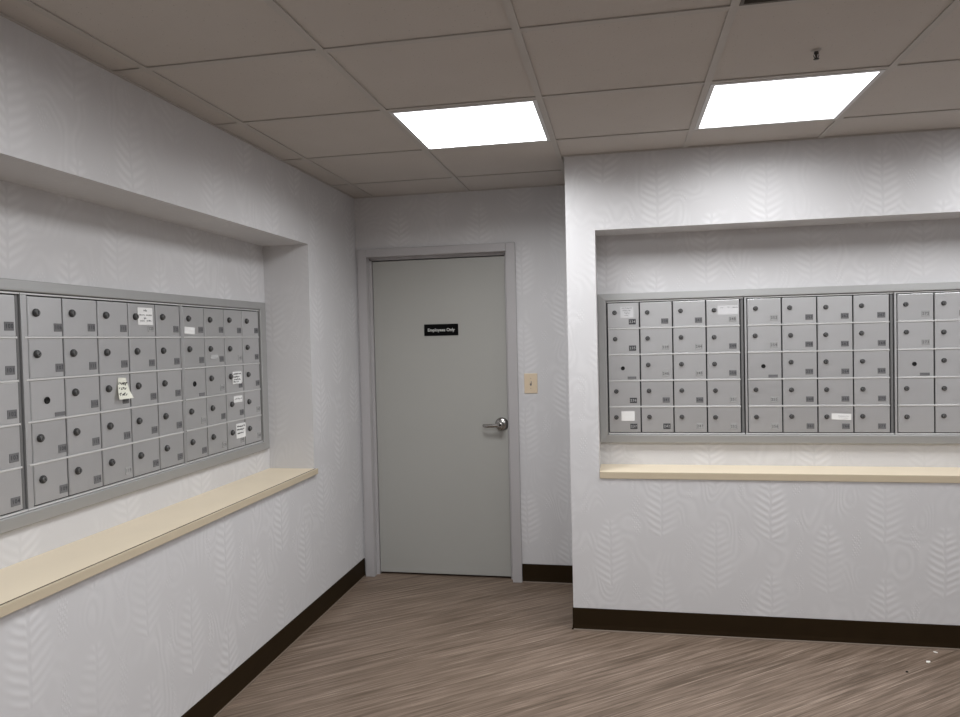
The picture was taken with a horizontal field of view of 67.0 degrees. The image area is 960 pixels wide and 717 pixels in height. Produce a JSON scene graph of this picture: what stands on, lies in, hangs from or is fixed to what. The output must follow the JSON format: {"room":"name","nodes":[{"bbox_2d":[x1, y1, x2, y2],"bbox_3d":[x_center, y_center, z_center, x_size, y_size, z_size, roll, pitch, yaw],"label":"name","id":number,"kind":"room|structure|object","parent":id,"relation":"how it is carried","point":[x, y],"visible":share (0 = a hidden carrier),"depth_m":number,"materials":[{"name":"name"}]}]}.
{"room":"mail room","nodes":[
{"label":"mail room","id":0,"kind":"room"},
{"bbox_2d":[0,15,363,716],"bbox_3d":[-1.664,0.226,1.212,0.500,2.520,6.935,-1,2,11],"label":"wall","id":1,"kind":"structure","parent":0,"point":[106,182],"depth_m":2.81,"materials":[{"name":"paint"}]},
{"bbox_2d":[0,290,27,518],"bbox_3d":[-1.586,0.151,1.972,0.172,0.708,0.694,-1,2,11],"label":"mailbox","id":2,"kind":"object","parent":1,"relation":"attached to","point":[12,483],"visible":0.99,"depth_m":2.25,"materials":[{"name":"metal"}]},
{"bbox_2d":[17,292,185,510],"bbox_3d":[-1.439,0.128,2.733,0.172,0.708,0.852,-1,2,11],"label":"mailbox","id":3,"kind":"object","parent":1,"relation":"attached to","point":[79,438],"visible":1,"depth_m":2.61,"materials":[{"name":"metal"}]},
{"bbox_2d":[118,378,133,399],"bbox_3d":[-1.350,0.113,2.751,0.021,0.081,0.074,-1,2,15],"label":"handwritten note","id":4,"kind":"object","parent":3,"relation":"attached to","point":[124,392],"visible":1,"depth_m":2.75,"materials":[{"name":"beige paper"}]},
{"bbox_2d":[137,307,152,324],"bbox_3d":[-1.336,-0.169,2.894,0.002,0.068,0.092,-1,2,11],"label":"paper notice","id":5,"kind":"object","parent":3,"relation":"attached to","point":[145,314],"visible":1,"depth_m":2.89,"materials":[{"name":"grey paper"}]},
{"bbox_2d":[0,278,269,533],"bbox_3d":[-1.369,0.128,2.721,0.023,0.780,2.374,-1,2,11],"label":"surround","id":6,"kind":"object","parent":1,"relation":"attached to","point":[17,521],"visible":1,"depth_m":2.84,"materials":[{"name":"metal"}]},
{"bbox_2d":[0,468,317,617],"bbox_3d":[-1.235,0.641,2.699,0.276,0.029,2.464,-1,2,11],"label":"ledge","id":7,"kind":"object","parent":1,"relation":"attached to","point":[24,583],"visible":1,"depth_m":2.53,"materials":[{"name":"beige laminate"}]},
{"bbox_2d":[178,304,262,463],"bbox_3d":[-1.293,0.105,3.493,0.172,0.708,0.691,-1,2,11],"label":"mailbox","id":8,"kind":"object","parent":1,"relation":"attached to","point":[211,414],"visible":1,"depth_m":3.42,"materials":[{"name":"metal"}]},
{"bbox_2d":[184,327,194,333],"bbox_3d":[-1.278,-0.123,3.192,0.001,0.034,0.079,-1,2,11],"label":"label","id":9,"kind":"object","parent":8,"relation":"attached to","point":[187,330],"visible":1,"depth_m":3.19,"materials":[{"name":"white paper"}]},
{"bbox_2d":[210,355,217,358],"bbox_3d":[-1.240,-0.008,3.380,0.001,0.020,0.062,-1,2,11],"label":"label","id":10,"kind":"object","parent":8,"relation":"attached to","point":[211,356],"visible":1,"depth_m":3.38,"materials":[{"name":"white paper"}]},
{"bbox_2d":[232,371,241,383],"bbox_3d":[-1.197,0.094,3.575,0.002,0.060,0.086,-1,2,11],"label":"sticker","id":11,"kind":"object","parent":8,"relation":"attached to","point":[237,376],"visible":1,"depth_m":3.58,"materials":[{"name":"white paper"}]},
{"bbox_2d":[234,395,241,402],"bbox_3d":[-1.195,0.200,3.585,0.002,0.032,0.080,-1,2,11],"label":"sticker","id":12,"kind":"object","parent":8,"relation":"attached to","point":[236,398],"visible":1,"depth_m":3.58,"materials":[{"name":"white paper"}]},
{"bbox_2d":[236,422,245,438],"bbox_3d":[-1.188,0.357,3.607,0.002,0.072,0.090,-1,2,11],"label":"sticker","id":13,"kind":"object","parent":8,"relation":"attached to","point":[241,427],"visible":1,"depth_m":3.60,"materials":[{"name":"white paper"}]},
{"bbox_2d":[181,558,365,716],"bbox_3d":[-1.385,1.424,1.194,0.011,0.113,6.935,-1,2,11],"label":"baseboard","id":14,"kind":"structure","parent":1,"relation":"attached to","point":[221,696],"depth_m":3.36,"materials":[{"name":"plastic"}]},
{"bbox_2d":[354,185,572,577],"bbox_3d":[1.229,0.079,4.284,5.018,2.520,0.200,-1,2,11],"label":"wall","id":15,"kind":"structure","parent":0,"point":[534,219],"depth_m":4.36,"materials":[{"name":"paint"}]},
{"bbox_2d":[357,242,522,582],"bbox_3d":[-0.241,0.338,4.540,0.996,2.058,0.170,-1,2,11],"label":"door","id":16,"kind":"structure","parent":15,"relation":"in","point":[441,445],"depth_m":4.53,"materials":[{"name":"paint"}]},
{"bbox_2d":[424,324,457,335],"bbox_3d":[-0.242,-0.178,4.509,0.218,0.072,0.004,-1,2,11],"label":"sign","id":17,"kind":"object","parent":16,"relation":"attached to","point":[429,329],"visible":1,"depth_m":4.51,"materials":[{"name":"black plastic"}]},
{"bbox_2d":[524,373,537,392],"bbox_3d":[0.304,0.150,4.350,0.080,0.120,0.025,-1,2,11],"label":"light switch","id":18,"kind":"object","parent":15,"relation":"attached to","point":[530,379],"visible":1,"depth_m":4.36,"materials":[{"name":"beige plastic"}]},
{"bbox_2d":[522,564,572,584],"bbox_3d":[0.430,1.300,4.368,0.351,0.113,0.011,-1,2,11],"label":"baseboard","id":19,"kind":"structure","parent":15,"relation":"attached to","point":[531,573],"depth_m":4.37,"materials":[{"name":"plastic"}]},
{"bbox_2d":[0,0,959,197],"bbox_3d":[0.591,-1.039,0.779,5.138,0.195,7.255,-1,2,11],"label":"ceiling","id":20,"kind":"structure","parent":0,"point":[850,34],"depth_m":2.39,"materials":[{"name":"tile"}]},
{"bbox_2d":[388,99,550,149],"bbox_3d":[-0.019,-1.011,3.079,0.583,0.061,0.583,-1,2,11],"label":"ceiling light","id":21,"kind":"object","parent":20,"relation":"attached to","point":[512,122],"visible":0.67,"depth_m":3.05,"materials":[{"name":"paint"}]},
{"bbox_2d":[0,0,959,198],"bbox_3d":[0.772,-0.941,0.706,4.518,0.006,6.935,-1,2,11],"label":"grid","id":22,"kind":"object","parent":20,"relation":"attached to","point":[732,9],"depth_m":2.52,"materials":[{"name":"paint"}]},
{"bbox_2d":[739,0,791,5],"bbox_3d":[0.943,-0.997,1.652,0.583,0.061,0.583,-1,2,11],"label":"ceiling vent","id":23,"kind":"object","parent":20,"relation":"in","point":[743,2],"visible":1,"depth_m":1.98,"materials":[{"name":"metal"}]},
{"bbox_2d":[695,69,885,129],"bbox_3d":[1.174,-1.033,2.847,0.583,0.061,0.583,-1,2,11],"label":"ceiling light","id":24,"kind":"object","parent":20,"relation":"attached to","point":[826,96],"visible":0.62,"depth_m":2.82,"materials":[{"name":"paint"}]},
{"bbox_2d":[811,48,821,59],"bbox_3d":[1.083,-0.978,2.334,0.032,0.030,0.032,-1,2,11],"label":"sprinkler","id":25,"kind":"object","parent":20,"relation":"attached to","point":[816,51],"visible":1,"depth_m":2.33,"materials":[{"name":"paint"}]},
{"bbox_2d":[217,572,959,716],"bbox_3d":[0.690,1.474,1.101,5.318,0.080,7.935,-1,2,11],"label":"floor","id":26,"kind":"structure","parent":0,"point":[397,644],"depth_m":3.24,"materials":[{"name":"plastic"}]},
{"bbox_2d":[564,129,959,624],"bbox_3d":[2.060,0.075,3.675,3.156,2.520,0.679,-1,2,11],"label":"wall","id":27,"kind":"structure","parent":0,"point":[885,208],"depth_m":3.53,"materials":[{"name":"paint"}]},
{"bbox_2d":[606,297,744,433],"bbox_3d":[1.018,0.042,3.809,0.683,0.708,0.172,-1,2,11],"label":"mailbox","id":28,"kind":"object","parent":27,"relation":"attached to","point":[678,364],"visible":1,"depth_m":3.73,"materials":[{"name":"metal"}]},
{"bbox_2d":[620,307,632,317],"bbox_3d":[0.763,-0.240,3.771,0.066,0.058,0.002,-1,2,11],"label":"label","id":29,"kind":"object","parent":28,"relation":"attached to","point":[625,312],"visible":1,"depth_m":3.77,"materials":[{"name":"grey paper"}]},
{"bbox_2d":[621,411,634,420],"bbox_3d":[0.773,0.301,3.787,0.068,0.050,0.001,-1,2,11],"label":"label","id":30,"kind":"object","parent":28,"relation":"attached to","point":[625,415],"visible":1,"depth_m":3.79,"materials":[{"name":"white paper"}]},
{"bbox_2d":[718,305,737,314],"bbox_3d":[1.257,-0.246,3.676,0.100,0.046,0.002,-1,2,11],"label":"label","id":31,"kind":"object","parent":28,"relation":"attached to","point":[727,309],"visible":1,"depth_m":3.68,"materials":[{"name":"grey paper"}]},
{"bbox_2d":[573,607,959,650],"bbox_3d":[2.023,1.288,3.368,3.156,0.113,0.011,-1,2,11],"label":"baseboard","id":32,"kind":"structure","parent":27,"relation":"attached to","point":[788,629],"depth_m":3.49,"materials":[{"name":"plastic"}]},
{"bbox_2d":[597,282,959,443],"bbox_3d":[1.693,0.034,3.611,2.174,0.780,0.033,-1,2,11],"label":"surround","id":33,"kind":"object","parent":27,"relation":"attached to","point":[605,437],"visible":1,"depth_m":3.67,"materials":[{"name":"metal"}]},
{"bbox_2d":[600,464,959,482],"bbox_3d":[1.698,0.559,3.525,2.196,0.033,0.230,-1,2,11],"label":"ledge","id":34,"kind":"object","parent":27,"relation":"attached to","point":[608,471],"visible":1,"depth_m":3.52,"materials":[{"name":"beige laminate"}]},
{"bbox_2d":[743,292,894,434],"bbox_3d":[1.696,0.030,3.678,0.692,0.708,0.172,-1,2,11],"label":"mailbox","id":35,"kind":"object","parent":27,"relation":"attached to","point":[808,359],"visible":1,"depth_m":3.60,"materials":[{"name":"metal"}]},
{"bbox_2d":[832,413,850,419],"bbox_3d":[1.789,0.288,3.589,0.090,0.030,0.002,1,2,11],"label":"label","id":36,"kind":"object","parent":35,"relation":"attached to","point":[835,416],"visible":1,"depth_m":3.59,"materials":[{"name":"white paper"}]},
{"bbox_2d":[893,290,959,434],"bbox_3d":[2.373,0.017,3.546,0.683,0.708,0.172,-1,2,11],"label":"mailbox","id":37,"kind":"object","parent":27,"relation":"attached to","point":[926,324],"visible":1,"depth_m":3.51,"materials":[{"name":"metal"}]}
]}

